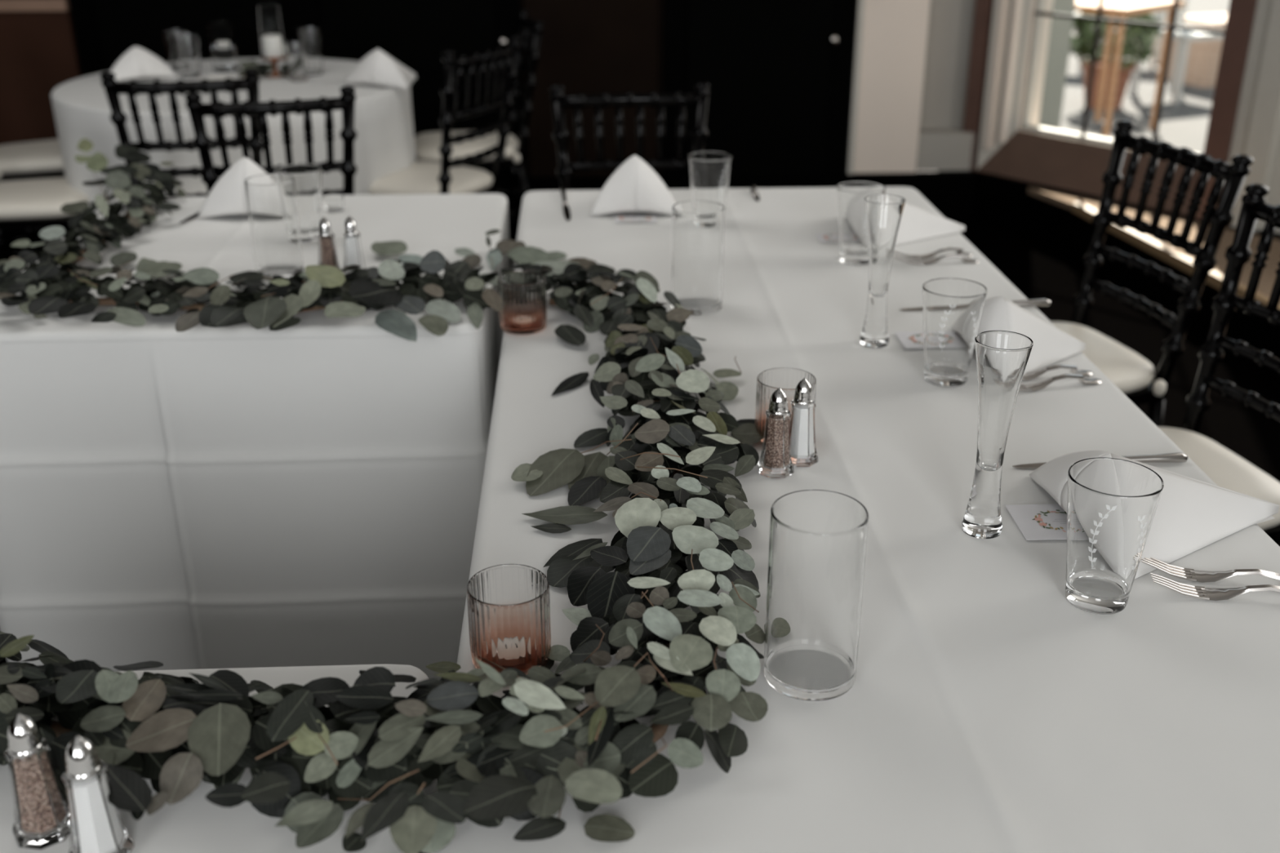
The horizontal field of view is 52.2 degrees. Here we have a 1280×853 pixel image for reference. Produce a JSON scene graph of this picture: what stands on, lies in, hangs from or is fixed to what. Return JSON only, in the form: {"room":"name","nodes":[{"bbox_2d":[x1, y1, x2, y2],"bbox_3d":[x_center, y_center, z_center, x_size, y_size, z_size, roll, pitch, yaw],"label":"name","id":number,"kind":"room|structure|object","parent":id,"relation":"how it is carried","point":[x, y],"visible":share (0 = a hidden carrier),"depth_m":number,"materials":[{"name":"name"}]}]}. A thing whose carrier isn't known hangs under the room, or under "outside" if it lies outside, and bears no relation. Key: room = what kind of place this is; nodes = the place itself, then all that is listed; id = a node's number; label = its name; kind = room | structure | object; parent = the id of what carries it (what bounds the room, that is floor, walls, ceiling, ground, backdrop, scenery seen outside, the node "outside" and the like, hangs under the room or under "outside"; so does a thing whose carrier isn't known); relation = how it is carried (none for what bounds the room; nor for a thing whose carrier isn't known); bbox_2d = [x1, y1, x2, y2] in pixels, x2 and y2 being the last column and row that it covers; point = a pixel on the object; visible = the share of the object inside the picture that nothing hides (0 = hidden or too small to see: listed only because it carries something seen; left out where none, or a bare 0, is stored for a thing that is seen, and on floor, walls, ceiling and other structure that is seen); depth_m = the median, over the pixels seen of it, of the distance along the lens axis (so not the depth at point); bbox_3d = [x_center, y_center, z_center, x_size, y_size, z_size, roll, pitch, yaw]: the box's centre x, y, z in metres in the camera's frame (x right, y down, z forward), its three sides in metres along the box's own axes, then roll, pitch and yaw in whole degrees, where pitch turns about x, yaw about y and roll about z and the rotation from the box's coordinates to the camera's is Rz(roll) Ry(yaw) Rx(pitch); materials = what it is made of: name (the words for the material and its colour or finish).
{"room":"banquet hall","nodes":[
{"label":"banquet hall","id":0,"kind":"room"},
{"bbox_2d":[0,0,975,177],"bbox_3d":[-1.458,-2.320,5.044,5.820,3.100,0.290,-1,24,-3],"label":"wall","id":1,"kind":"structure","parent":0,"point":[588,46],"depth_m":5.38,"materials":[{"name":"white paint"}]},
{"bbox_2d":[69,0,525,178],"bbox_3d":[-1.345,-1.891,5.063,1.790,2.300,0.131,-1,24,-3],"label":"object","id":2,"kind":"structure","parent":1,"relation":"in","point":[415,33],"depth_m":5.21,"materials":[{"name":"black wood"}]},
{"bbox_2d":[14,170,976,230],"bbox_3d":[-1.412,-0.943,5.516,5.700,0.200,0.060,-1,24,-3],"label":"baseboard","id":3,"kind":"structure","parent":1,"relation":"attached to","point":[952,193],"depth_m":5.56,"materials":[{"name":"black wood"}]},
{"bbox_2d":[662,0,857,177],"bbox_3d":[0.492,-1.927,5.144,0.790,2.300,0.131,-1,24,-3],"label":"door","id":4,"kind":"structure","parent":1,"relation":"in","point":[778,73],"depth_m":5.37,"materials":[{"name":"black wood"}]},
{"bbox_2d":[962,0,993,170],"bbox_3d":[1.449,-2.455,5.104,0.112,2.900,0.060,-18,30,-36],"label":"trim","id":5,"kind":"structure","parent":1,"relation":"attached to","point":[983,8],"depth_m":5.48,"materials":[{"name":"brown wood"}]},
{"bbox_2d":[0,218,1279,780],"bbox_3d":[-0.117,0.819,1.886,8.100,0.100,9.200,-1,24,-3],"label":"floor","id":6,"kind":"structure","parent":0,"point":[1038,268],"depth_m":4.31,"materials":[{"name":"carpet"}]},
{"bbox_2d":[0,138,71,260],"bbox_3d":[-2.161,-0.949,4.628,0.485,0.928,0.428,-12,26,-25],"label":"chair","id":7,"kind":"object","parent":6,"relation":"on","point":[38,159],"visible":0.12,"depth_m":4.51,"materials":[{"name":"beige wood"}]},
{"bbox_2d":[0,138,64,173],"bbox_3d":[-2.121,-0.967,4.644,0.386,0.058,0.390,-12,26,-25],"label":"cushion","id":8,"kind":"object","parent":7,"relation":"on","point":[38,157],"depth_m":4.51,"materials":[{"name":"beige fabric"}]},
{"bbox_2d":[0,177,88,257],"bbox_3d":[-1.957,-0.703,4.069,0.485,0.928,0.428,-5,24,-12],"label":"chair","id":9,"kind":"object","parent":6,"relation":"on","point":[32,203],"visible":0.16,"depth_m":3.95,"materials":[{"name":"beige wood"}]},
{"bbox_2d":[0,177,88,219],"bbox_3d":[-1.913,-0.716,4.074,0.386,0.058,0.390,-5,24,-12],"label":"cushion","id":10,"kind":"object","parent":9,"relation":"on","point":[43,198],"depth_m":3.96,"materials":[{"name":"beige fabric"}]},
{"bbox_2d":[100,67,263,196],"bbox_3d":[-1.264,-0.605,3.848,0.428,0.928,0.485,-5,24,-10],"label":"chair","id":11,"kind":"object","parent":6,"relation":"on","point":[113,88],"visible":0.28,"depth_m":3.51,"materials":[{"name":"black wood"}]},
{"bbox_2d":[0,664,437,852],"bbox_3d":[-0.621,0.708,1.053,0.912,0.751,0.724,-1,24,-3],"label":"tablecloth","id":12,"kind":"object","parent":6,"relation":"on","point":[192,824],"visible":0.25,"depth_m":1.03,"materials":[{"name":"white fabric"}]},
{"bbox_2d":[4,713,70,849],"bbox_3d":[-0.464,0.265,0.997,0.043,0.111,0.043,3,24,8],"label":"pepper shaker","id":13,"kind":"object","parent":12,"relation":"on","point":[41,812],"visible":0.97,"depth_m":0.99,"materials":[{"name":"clear glass"}]},
{"bbox_2d":[61,734,133,852],"bbox_3d":[-0.410,0.276,0.972,0.043,0.111,0.043,1,24,2],"label":"salt shaker","id":14,"kind":"object","parent":12,"relation":"on","point":[96,825],"visible":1,"depth_m":0.96,"materials":[{"name":"clear glass"}]},
{"bbox_2d":[0,631,635,852],"bbox_3d":[-0.332,0.237,1.068,0.662,0.099,0.282,1,24,1],"label":"eucalyptus garland","id":15,"kind":"object","parent":12,"relation":"on","point":[492,758],"visible":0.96,"depth_m":1.03,"materials":[{"name":"green plant"}]},
{"bbox_2d":[50,57,416,213],"bbox_3d":[-1.341,-0.802,4.484,1.173,0.746,1.171,-1,24,-3],"label":"tablecloth","id":16,"kind":"object","parent":6,"relation":"on","point":[384,141],"visible":0.35,"depth_m":4.04,"materials":[{"name":"white fabric"}]},
{"bbox_2d":[110,46,178,80],"bbox_3d":[-1.664,-1.228,4.391,0.210,0.106,0.235,-1,24,-3],"label":"napkin","id":17,"kind":"object","parent":16,"relation":"on","point":[137,62],"visible":0.95,"depth_m":4.33,"materials":[{"name":"white fabric"}]},
{"bbox_2d":[162,29,187,71],"bbox_3d":[-1.610,-1.311,4.551,0.084,0.130,0.084,-1,24,-3],"label":"drinking glass","id":18,"kind":"object","parent":16,"relation":"on","point":[168,37],"visible":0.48,"depth_m":4.52,"materials":[{"name":"white"}]},
{"bbox_2d":[172,32,200,78],"bbox_3d":[-1.519,-1.248,4.395,0.084,0.140,0.084,-1,24,-3],"label":"drinking glass","id":19,"kind":"object","parent":16,"relation":"on","point":[187,44],"visible":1,"depth_m":4.37,"materials":[{"name":"white"}]},
{"bbox_2d":[196,75,239,80],"bbox_3d":[-1.393,-1.145,4.316,0.134,0.014,0.134,-1,24,-3],"label":"plate","id":20,"kind":"object","parent":16,"relation":"on","point":[211,77],"visible":0.46,"depth_m":4.35,"materials":[{"name":"white ceramic"}]},
{"bbox_2d":[206,19,239,71],"bbox_3d":[-1.442,-1.317,4.522,0.090,0.165,0.090,-1,24,-3],"label":"vase","id":21,"kind":"object","parent":16,"relation":"on","point":[221,33],"visible":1,"depth_m":4.49,"materials":[{"name":"clear glass"}]},
{"bbox_2d":[237,59,288,77],"bbox_3d":[-1.249,-1.207,4.404,0.223,0.064,0.129,-1,24,-3],"label":"greenery sprig","id":22,"kind":"object","parent":16,"relation":"on","point":[263,68],"visible":0.59,"depth_m":4.38,"materials":[{"name":"green plant"}]},
{"bbox_2d":[260,56,285,77],"bbox_3d":[-1.239,-1.223,4.431,0.085,0.066,0.085,-1,24,-3],"label":"candle stand","id":23,"kind":"object","parent":16,"relation":"on","point":[273,60],"visible":0.69,"depth_m":4.42,"materials":[{"name":"orange metal"}]},
{"bbox_2d":[255,3,284,57],"bbox_3d":[-1.239,-1.328,4.385,0.081,0.171,0.081,-1,24,-3],"label":"shade","id":24,"kind":"object","parent":23,"relation":"on","point":[269,20],"visible":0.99,"depth_m":4.36,"materials":[{"name":"clear glass"}]},
{"bbox_2d":[282,41,307,81],"bbox_3d":[-1.139,-1.211,4.336,0.080,0.120,0.080,-1,24,-3],"label":"drinking glass","id":25,"kind":"object","parent":16,"relation":"on","point":[295,53],"visible":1,"depth_m":4.31,"materials":[{"name":"white"}]},
{"bbox_2d":[297,26,323,75],"bbox_3d":[-1.120,-1.281,4.458,0.084,0.150,0.084,-1,24,-3],"label":"drinking glass","id":26,"kind":"object","parent":16,"relation":"on","point":[313,36],"visible":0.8,"depth_m":4.43,"materials":[{"name":"white"}]},
{"bbox_2d":[343,48,416,89],"bbox_3d":[-0.813,-1.192,4.297,0.261,0.116,0.241,12,26,25],"label":"napkin","id":27,"kind":"object","parent":16,"relation":"on","point":[378,68],"visible":1,"depth_m":4.21,"materials":[{"name":"white fabric"}]},
{"bbox_2d":[0,193,510,679],"bbox_3d":[-0.710,0.004,2.651,0.929,0.751,0.962,-1,24,-3],"label":"tablecloth","id":28,"kind":"object","parent":6,"relation":"on","point":[308,492],"visible":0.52,"depth_m":2.21,"materials":[{"name":"white fabric"}]},
{"bbox_2d":[179,211,199,223],"bbox_3d":[-0.921,-0.461,2.767,0.015,0.012,0.210,5,24,10],"label":"knife","id":29,"kind":"object","parent":28,"relation":"on","point":[196,215],"visible":0.17,"depth_m":2.71,"materials":[{"name":"silver metal"}]},
{"bbox_2d":[197,156,266,217],"bbox_3d":[-0.840,-0.506,2.731,0.182,0.121,0.201,-14,27,-28],"label":"napkin","id":30,"kind":"object","parent":28,"relation":"on","point":[228,196],"visible":0.52,"depth_m":2.69,"materials":[{"name":"white fabric"}]},
{"bbox_2d":[244,173,304,278],"bbox_3d":[-0.651,-0.356,2.331,0.085,0.172,0.085,-1,24,-3],"label":"vase","id":31,"kind":"object","parent":28,"relation":"on","point":[271,198],"visible":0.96,"depth_m":2.30,"materials":[{"name":"clear glass"}]},
{"bbox_2d":[0,137,553,342],"bbox_3d":[-0.893,-0.369,2.439,1.691,0.104,0.827,16,28,32],"label":"eucalyptus garland","id":32,"kind":"object","parent":28,"relation":"on","point":[45,286],"visible":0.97,"depth_m":2.16,"materials":[{"name":"green plant"}]},
{"bbox_2d":[274,163,322,242],"bbox_3d":[-0.659,-0.434,2.546,0.089,0.140,0.089,0,24,1],"label":"pint glass","id":33,"kind":"object","parent":28,"relation":"on","point":[307,176],"visible":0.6,"depth_m":2.52,"materials":[{"name":"white"}]},
{"bbox_2d":[316,216,340,269],"bbox_3d":[-0.557,-0.319,2.322,0.043,0.111,0.043,6,24,13],"label":"pepper shaker","id":34,"kind":"object","parent":28,"relation":"on","point":[326,249],"visible":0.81,"depth_m":2.31,"materials":[{"name":"clear glass"}]},
{"bbox_2d":[321,194,344,213],"bbox_3d":[-0.650,-0.472,2.771,0.048,0.030,0.048,-1,24,-3],"label":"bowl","id":35,"kind":"object","parent":28,"relation":"on","point":[331,203],"visible":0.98,"depth_m":2.76,"materials":[{"name":"white"}]},
{"bbox_2d":[342,215,365,274],"bbox_3d":[-0.513,-0.322,2.328,0.043,0.111,0.043,6,24,13],"label":"salt shaker","id":36,"kind":"object","parent":28,"relation":"on","point":[352,248],"visible":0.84,"depth_m":2.32,"materials":[{"name":"clear glass"}]},
{"bbox_2d":[185,85,357,195],"bbox_3d":[-0.958,-0.480,3.565,0.428,0.928,0.486,-6,25,-14],"label":"chair","id":37,"kind":"object","parent":6,"relation":"on","point":[197,110],"visible":0.27,"depth_m":3.23,"materials":[{"name":"black wood"}]},
{"bbox_2d":[368,35,521,269],"bbox_3d":[-0.663,-0.787,4.262,0.485,0.928,0.428,12,26,25],"label":"chair","id":38,"kind":"object","parent":6,"relation":"on","point":[446,176],"visible":0.52,"depth_m":4.11,"materials":[{"name":"black wood"}]},
{"bbox_2d":[368,160,493,194],"bbox_3d":[-0.704,-0.805,4.277,0.386,0.058,0.390,12,26,25],"label":"cushion","id":39,"kind":"object","parent":38,"relation":"on","point":[421,177],"depth_m":4.19,"materials":[{"name":"beige fabric"}]},
{"bbox_2d":[413,8,543,240],"bbox_3d":[-0.595,-1.030,4.813,0.485,0.928,0.428,-5,24,-12],"label":"chair","id":40,"kind":"object","parent":6,"relation":"on","point":[427,144],"visible":0.59,"depth_m":4.71,"materials":[{"name":"black wood"}]},
{"bbox_2d":[413,130,518,162],"bbox_3d":[-0.639,-1.035,4.800,0.386,0.058,0.390,-5,24,-12],"label":"cushion","id":41,"kind":"object","parent":40,"relation":"on","point":[427,144],"depth_m":4.68,"materials":[{"name":"beige fabric"}]},
{"bbox_2d":[549,81,710,190],"bbox_3d":[-0.008,-0.354,3.277,0.428,0.928,0.485,-2,24,-4],"label":"chair","id":42,"kind":"object","parent":6,"relation":"on","point":[559,100],"visible":0.31,"depth_m":3.31,"materials":[{"name":"black wood"}]},
{"bbox_2d":[435,186,1279,852],"bbox_3d":[0.244,0.312,1.950,0.919,0.753,2.596,-1,24,-3],"label":"tablecloth","id":43,"kind":"object","parent":6,"relation":"on","point":[984,710],"visible":0.66,"depth_m":1.30,"materials":[{"name":"white fabric"}]},
{"bbox_2d":[466,564,551,675],"bbox_3d":[-0.121,0.183,1.216,0.076,0.084,0.076,22,32,40],"label":"votive holder","id":44,"kind":"object","parent":43,"relation":"on","point":[508,605],"visible":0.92,"depth_m":1.19,"materials":[{"name":"orange glass"}]},
{"bbox_2d":[497,271,546,334],"bbox_3d":[-0.187,-0.196,2.076,0.076,0.084,0.076,11,26,23],"label":"votive holder","id":45,"kind":"object","parent":43,"relation":"on","point":[523,310],"visible":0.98,"depth_m":2.05,"materials":[{"name":"orange glass"}]},
{"bbox_2d":[560,186,570,221],"bbox_3d":[-0.161,-0.482,2.814,0.015,0.012,0.265,-2,24,-5],"label":"knife","id":46,"kind":"object","parent":43,"relation":"on","point":[566,213],"visible":1,"depth_m":2.80,"materials":[{"name":"silver metal"}]},
{"bbox_2d":[589,155,675,215],"bbox_3d":[0.013,-0.517,2.756,0.170,0.121,0.196,12,26,24],"label":"napkin","id":47,"kind":"object","parent":43,"relation":"on","point":[634,186],"visible":0.98,"depth_m":2.71,"materials":[{"name":"white fabric"}]},
{"bbox_2d":[614,213,657,222],"bbox_3d":[-0.009,-0.433,2.710,0.085,0.001,0.060,-1,24,-3],"label":"place card","id":48,"kind":"object","parent":43,"relation":"on","point":[642,217],"visible":1,"depth_m":2.71,"materials":[{"name":"white paper"}]},
{"bbox_2d":[511,251,768,799],"bbox_3d":[0.001,-0.044,1.717,0.332,0.091,1.602,-1,24,-3],"label":"eucalyptus garland","id":49,"kind":"object","parent":43,"relation":"on","point":[662,535],"visible":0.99,"depth_m":1.33,"materials":[{"name":"green plant"}]},
{"bbox_2d":[671,200,724,315],"bbox_3d":[0.095,-0.278,2.153,0.085,0.172,0.085,-1,24,-3],"label":"vase","id":50,"kind":"object","parent":43,"relation":"on","point":[697,225],"visible":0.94,"depth_m":2.12,"materials":[{"name":"clear glass"}]},
{"bbox_2d":[688,151,732,207],"bbox_3d":[0.141,-0.480,2.651,0.089,0.140,0.089,-9,25,-20],"label":"pint glass","id":51,"kind":"object","parent":43,"relation":"on","point":[709,171],"visible":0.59,"depth_m":2.62,"materials":[{"name":"white"}]},
{"bbox_2d":[750,185,759,201],"bbox_3d":[0.256,-0.517,2.894,0.015,0.012,0.111,0,24,-1],"label":"knife","id":52,"kind":"object","parent":43,"relation":"on","point":[755,194],"visible":1,"depth_m":2.90,"materials":[{"name":"silver metal"}]},
{"bbox_2d":[757,386,794,478],"bbox_3d":[0.167,0.004,1.589,0.043,0.111,0.043,20,31,38],"label":"pepper shaker","id":53,"kind":"object","parent":43,"relation":"on","point":[775,461],"visible":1,"depth_m":1.58,"materials":[{"name":"clear glass"}]},
{"bbox_2d":[755,367,816,442],"bbox_3d":[0.187,-0.023,1.684,0.076,0.084,0.076,-3,24,-7],"label":"votive holder","id":54,"kind":"object","parent":43,"relation":"on","point":[768,381],"visible":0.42,"depth_m":1.68,"materials":[{"name":"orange glass"}]},
{"bbox_2d":[789,377,817,466],"bbox_3d":[0.201,-0.009,1.618,0.043,0.111,0.043,20,31,38],"label":"salt shaker","id":55,"kind":"object","parent":43,"relation":"on","point":[802,437],"visible":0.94,"depth_m":1.61,"materials":[{"name":"clear glass"}]},
{"bbox_2d":[763,489,868,701],"bbox_3d":[0.157,0.152,1.176,0.085,0.172,0.085,-1,24,-3],"label":"vase","id":56,"kind":"object","parent":43,"relation":"on","point":[818,538],"visible":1,"depth_m":1.15,"materials":[{"name":"clear glass"}]},
{"bbox_2d":[815,233,839,242],"bbox_3d":[0.396,-0.372,2.573,0.090,0.001,0.060,-1,24,-3],"label":"place card","id":57,"kind":"object","parent":43,"relation":"on","point":[823,237],"visible":0.42,"depth_m":2.57,"materials":[{"name":"white paper"}]},
{"bbox_2d":[836,181,885,265],"bbox_3d":[0.403,-0.373,2.409,0.089,0.140,0.089,3,24,7],"label":"pint glass","id":58,"kind":"object","parent":43,"relation":"on","point":[851,195],"visible":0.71,"depth_m":2.39,"materials":[{"name":"white"}]},
{"bbox_2d":[859,194,905,347],"bbox_3d":[0.363,-0.233,1.982,0.060,0.228,0.060,-18,29,-34],"label":"champagne flute","id":59,"kind":"object","parent":43,"relation":"on","point":[884,212],"visible":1,"depth_m":1.96,"materials":[{"name":"clear glass"}]},
{"bbox_2d":[894,331,924,348],"bbox_3d":[0.455,-0.136,2.036,0.100,0.001,0.075,-1,24,-1],"label":"place card","id":60,"kind":"object","parent":43,"relation":"on","point":[909,340],"visible":0.26,"depth_m":2.04,"materials":[{"name":"white paper"}]},
{"bbox_2d":[884,193,964,245],"bbox_3d":[0.530,-0.431,2.599,0.246,0.091,0.261,-2,24,-4],"label":"napkin","id":61,"kind":"object","parent":43,"relation":"on","point":[917,224],"visible":0.29,"depth_m":2.58,"materials":[{"name":"white fabric"}]},
{"bbox_2d":[893,247,973,259],"bbox_3d":[0.549,-0.326,2.454,0.160,0.015,0.024,-4,24,-10],"label":"fork","id":62,"kind":"object","parent":43,"relation":"on","point":[960,250],"visible":0.91,"depth_m":2.45,"materials":[{"name":"silver metal"}]},
{"bbox_2d":[893,253,978,264],"bbox_3d":[0.549,-0.311,2.420,0.164,0.015,0.024,-2,24,-6],"label":"fork","id":63,"kind":"object","parent":43,"relation":"on","point":[964,259],"visible":0.97,"depth_m":2.42,"materials":[{"name":"silver metal"}]},
{"bbox_2d":[922,277,986,386],"bbox_3d":[0.442,-0.132,1.860,0.089,0.140,0.089,-1,24,-3],"label":"pint glass","id":64,"kind":"object","parent":43,"relation":"on","point":[953,308],"visible":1,"depth_m":1.84,"materials":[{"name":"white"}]},
{"bbox_2d":[899,298,1051,311],"bbox_3d":[0.561,-0.203,2.182,0.260,0.012,0.015,-2,24,-5],"label":"knife","id":65,"kind":"object","parent":43,"relation":"on","point":[1039,302],"visible":0.54,"depth_m":2.19,"materials":[{"name":"silver metal"}]},
{"bbox_2d":[961,330,1033,538],"bbox_3d":[0.384,0.013,1.424,0.060,0.228,0.060,-22,32,-40],"label":"champagne flute","id":66,"kind":"object","parent":43,"relation":"on","point":[1002,357],"visible":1,"depth_m":1.40,"materials":[{"name":"clear glass"}]},
{"bbox_2d":[973,296,1085,374],"bbox_3d":[0.539,-0.160,1.984,0.210,0.091,0.200,-19,30,-37],"label":"napkin","id":67,"kind":"object","parent":43,"relation":"on","point":[1051,345],"visible":0.58,"depth_m":1.94,"materials":[{"name":"white fabric"}]},
{"bbox_2d":[1004,504,1066,540],"bbox_3d":[0.484,0.107,1.484,0.116,0.001,0.084,-1,24,-1],"label":"place card","id":68,"kind":"object","parent":43,"relation":"on","point":[1035,522],"visible":0.55,"depth_m":1.49,"materials":[{"name":"white paper"}]},
{"bbox_2d":[1022,364,1093,380],"bbox_3d":[0.579,-0.080,1.895,0.166,0.015,0.024,-4,24,-8],"label":"fork","id":69,"kind":"object","parent":43,"relation":"on","point":[1029,375],"visible":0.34,"depth_m":1.90,"materials":[{"name":"silver metal"}]},
{"bbox_2d":[1018,373,1102,391],"bbox_3d":[0.580,-0.065,1.859,0.171,0.015,0.024,-5,24,-12],"label":"fork","id":70,"kind":"object","parent":43,"relation":"on","point":[1042,384],"visible":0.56,"depth_m":1.86,"materials":[{"name":"silver metal"}]},
{"bbox_2d":[1012,452,1187,468],"bbox_3d":[0.573,0.042,1.624,0.223,0.012,0.015,-2,24,-4],"label":"knife","id":71,"kind":"object","parent":43,"relation":"on","point":[1180,457],"visible":0.52,"depth_m":1.62,"materials":[{"name":"silver metal"}]},
{"bbox_2d":[1064,457,1164,614],"bbox_3d":[0.465,0.113,1.306,0.089,0.140,0.089,15,28,31],"label":"pint glass","id":72,"kind":"object","parent":43,"relation":"on","point":[1112,503],"visible":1,"depth_m":1.28,"materials":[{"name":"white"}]},
{"bbox_2d":[1029,449,1279,578],"bbox_3d":[0.603,0.066,1.475,0.266,0.088,0.261,-3,24,-6],"label":"napkin","id":73,"kind":"object","parent":43,"relation":"on","point":[1191,515],"visible":0.66,"depth_m":1.45,"materials":[{"name":"white fabric"}]},
{"bbox_2d":[1141,557,1279,582],"bbox_3d":[0.614,0.153,1.364,0.175,0.015,0.024,6,24,13],"label":"fork","id":74,"kind":"object","parent":43,"relation":"on","point":[1203,576],"visible":0.95,"depth_m":1.37,"materials":[{"name":"silver metal"}]},
{"bbox_2d":[1150,573,1279,600],"bbox_3d":[0.610,0.167,1.334,0.168,0.015,0.024,4,24,8],"label":"fork","id":75,"kind":"object","parent":43,"relation":"on","point":[1197,592],"visible":1,"depth_m":1.33,"materials":[{"name":"silver metal"}]},
{"bbox_2d":[1050,120,1253,426],"bbox_3d":[0.904,-0.142,2.796,0.486,0.928,0.428,-7,25,-15],"label":"chair","id":76,"kind":"object","parent":6,"relation":"on","point":[1132,374],"visible":0.5,"depth_m":2.70,"materials":[{"name":"black wood"}]},
{"bbox_2d":[1050,321,1155,393],"bbox_3d":[0.861,-0.146,2.780,0.386,0.058,0.390,-7,25,-15],"label":"cushion","id":77,"kind":"object","parent":76,"relation":"on","point":[1131,373],"depth_m":2.70,"materials":[{"name":"beige fabric"}]},
{"bbox_2d":[1158,183,1279,543],"bbox_3d":[0.925,0.094,2.260,0.485,0.928,0.428,-6,24,-13],"label":"chair","id":78,"kind":"object","parent":6,"relation":"on","point":[1227,469],"visible":0.28,"depth_m":2.29,"materials":[{"name":"black wood"}]},
{"bbox_2d":[1158,426,1279,529],"bbox_3d":[0.881,0.090,2.245,0.386,0.058,0.390,-6,24,-13],"label":"cushion","id":79,"kind":"object","parent":78,"relation":"on","point":[1227,469],"depth_m":2.22,"materials":[{"name":"beige fabric"}]},
{"bbox_2d":[915,0,1229,171],"bbox_3d":[18.875,-5.048,15.456,42.520,0.001,38.190,-1,24,-3],"label":"pavement","id":80,"kind":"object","parent":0,"point":[1184,123],"depth_m":8.89,"materials":[{"name":"beige concrete"}]},
{"bbox_2d":[1038,0,1075,128],"bbox_3d":[2.317,-2.716,7.557,0.450,2.100,0.200,-1,24,-3],"label":"pillar","id":81,"kind":"structure","parent":80,"relation":"on","point":[1061,28],"depth_m":7.71,"materials":[{"name":"grey paint"}]},
{"bbox_2d":[1074,11,1099,75],"bbox_3d":[3.389,-3.291,10.351,0.455,0.900,0.440,13,27,27],"label":"patio chair","id":82,"kind":"object","parent":80,"relation":"on","point":[1080,69],"visible":0.04,"depth_m":10.24,"materials":[{"name":"white paint"}]},
{"bbox_2d":[1069,31,1153,51],"bbox_3d":[6.002,-3.169,11.028,10.000,0.130,0.300,6,25,14],"label":"kerb","id":83,"kind":"object","parent":80,"relation":"on","point":[1073,33],"depth_m":11.46,"materials":[{"name":"concrete"}]},
{"bbox_2d":[1070,11,1162,109],"bbox_3d":[3.187,-2.564,8.832,0.606,0.794,0.580,-11,26,-23],"label":"potted shrub","id":84,"kind":"object","parent":80,"relation":"on","point":[1140,37],"visible":0.5,"depth_m":8.76,"materials":[{"name":"plant"}]},
{"bbox_2d":[1075,0,1185,137],"bbox_3d":[2.893,-2.212,8.051,0.714,0.780,0.490,-21,31,-39],"label":"patio table","id":85,"kind":"object","parent":80,"relation":"on","point":[1122,8],"visible":0.69,"depth_m":7.83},
{"bbox_2d":[1100,10,1164,69],"bbox_3d":[4.048,-3.411,10.623,0.440,0.900,0.455,11,26,24],"label":"patio chair","id":86,"kind":"object","parent":80,"relation":"on","point":[1157,46],"visible":0.14,"depth_m":10.53,"materials":[{"name":"white paint"}]},
{"bbox_2d":[1128,0,1223,103],"bbox_3d":[3.827,-2.778,9.187,0.440,0.900,0.455,-11,26,-23],"label":"patio chair","id":87,"kind":"object","parent":80,"relation":"on","point":[1183,37],"visible":0.46,"depth_m":9.09,"materials":[{"name":"white paint"}]},
{"bbox_2d":[1166,13,1227,88],"bbox_3d":[4.392,-2.852,9.887,0.660,0.470,0.460,-8,25,-18],"label":"planter","id":88,"kind":"object","parent":80,"relation":"on","point":[1203,55],"visible":0.35,"depth_m":9.71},
{"bbox_2d":[1017,0,1199,154],"bbox_3d":[2.682,-1.859,3.998,0.150,3.100,3.720,-18,30,-36],"label":"wall","id":89,"kind":"structure","parent":0,"point":[1048,4],"depth_m":5.50,"materials":[{"name":"beige paint"}]},
{"bbox_2d":[976,0,1032,168],"bbox_3d":[1.523,-2.468,5.131,0.154,2.900,0.206,-1,24,-3],"label":"trim","id":90,"kind":"structure","parent":89,"relation":"attached to","point":[983,154],"depth_m":5.47,"materials":[{"name":"paint"}]},
{"bbox_2d":[972,129,1199,215],"bbox_3d":[1.841,-1.019,5.247,0.120,0.195,1.170,-18,30,-36],"label":"window sill","id":91,"kind":"structure","parent":89,"relation":"attached to","point":[1075,166],"depth_m":5.34,"materials":[{"name":"brown wood"}]},
{"bbox_2d":[937,169,1279,239],"bbox_3d":[2.496,-0.528,4.573,0.150,0.200,3.540,-18,30,-36],"label":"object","id":92,"kind":"structure","parent":89,"relation":"attached to","point":[998,200],"depth_m":5.51,"materials":[{"name":"black wood"}]},
{"bbox_2d":[1020,0,1224,146],"bbox_3d":[1.925,-2.011,4.870,0.040,1.925,0.909,-18,30,-36],"label":"window","id":93,"kind":"structure","parent":89,"relation":"in","point":[1038,13],"depth_m":5.28,"materials":[{"name":"paint"}]},
{"bbox_2d":[1195,0,1257,219],"bbox_3d":[2.156,-2.115,4.331,0.140,2.900,0.090,-18,30,-36],"label":"trim","id":94,"kind":"structure","parent":89,"relation":"attached to","point":[1240,19],"depth_m":4.67,"materials":[{"name":"brown wood"}]},
{"bbox_2d":[1223,0,1279,233],"bbox_3d":[2.905,-1.749,3.500,0.145,2.900,2.264,-18,30,-36],"label":"curtain","id":95,"kind":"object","parent":89,"relation":"attached to","point":[1256,133],"depth_m":4.62,"materials":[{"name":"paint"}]},
{"bbox_2d":[1080,57,1137,109],"bbox_3d":[3.188,-2.343,8.942,0.360,0.300,0.360,-1,24,-3],"label":"pot","id":96,"kind":"object","parent":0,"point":[1124,73],"depth_m":8.84,"materials":[{"name":"ceramic"}]},
{"bbox_2d":[1021,186,1279,376],"bbox_3d":[2.573,-0.373,4.221,1.400,0.200,2.984,-5,24,-10],"label":"step","id":97,"kind":"structure","parent":0,"point":[1062,221],"depth_m":4.65,"materials":[{"name":"brown wood"}]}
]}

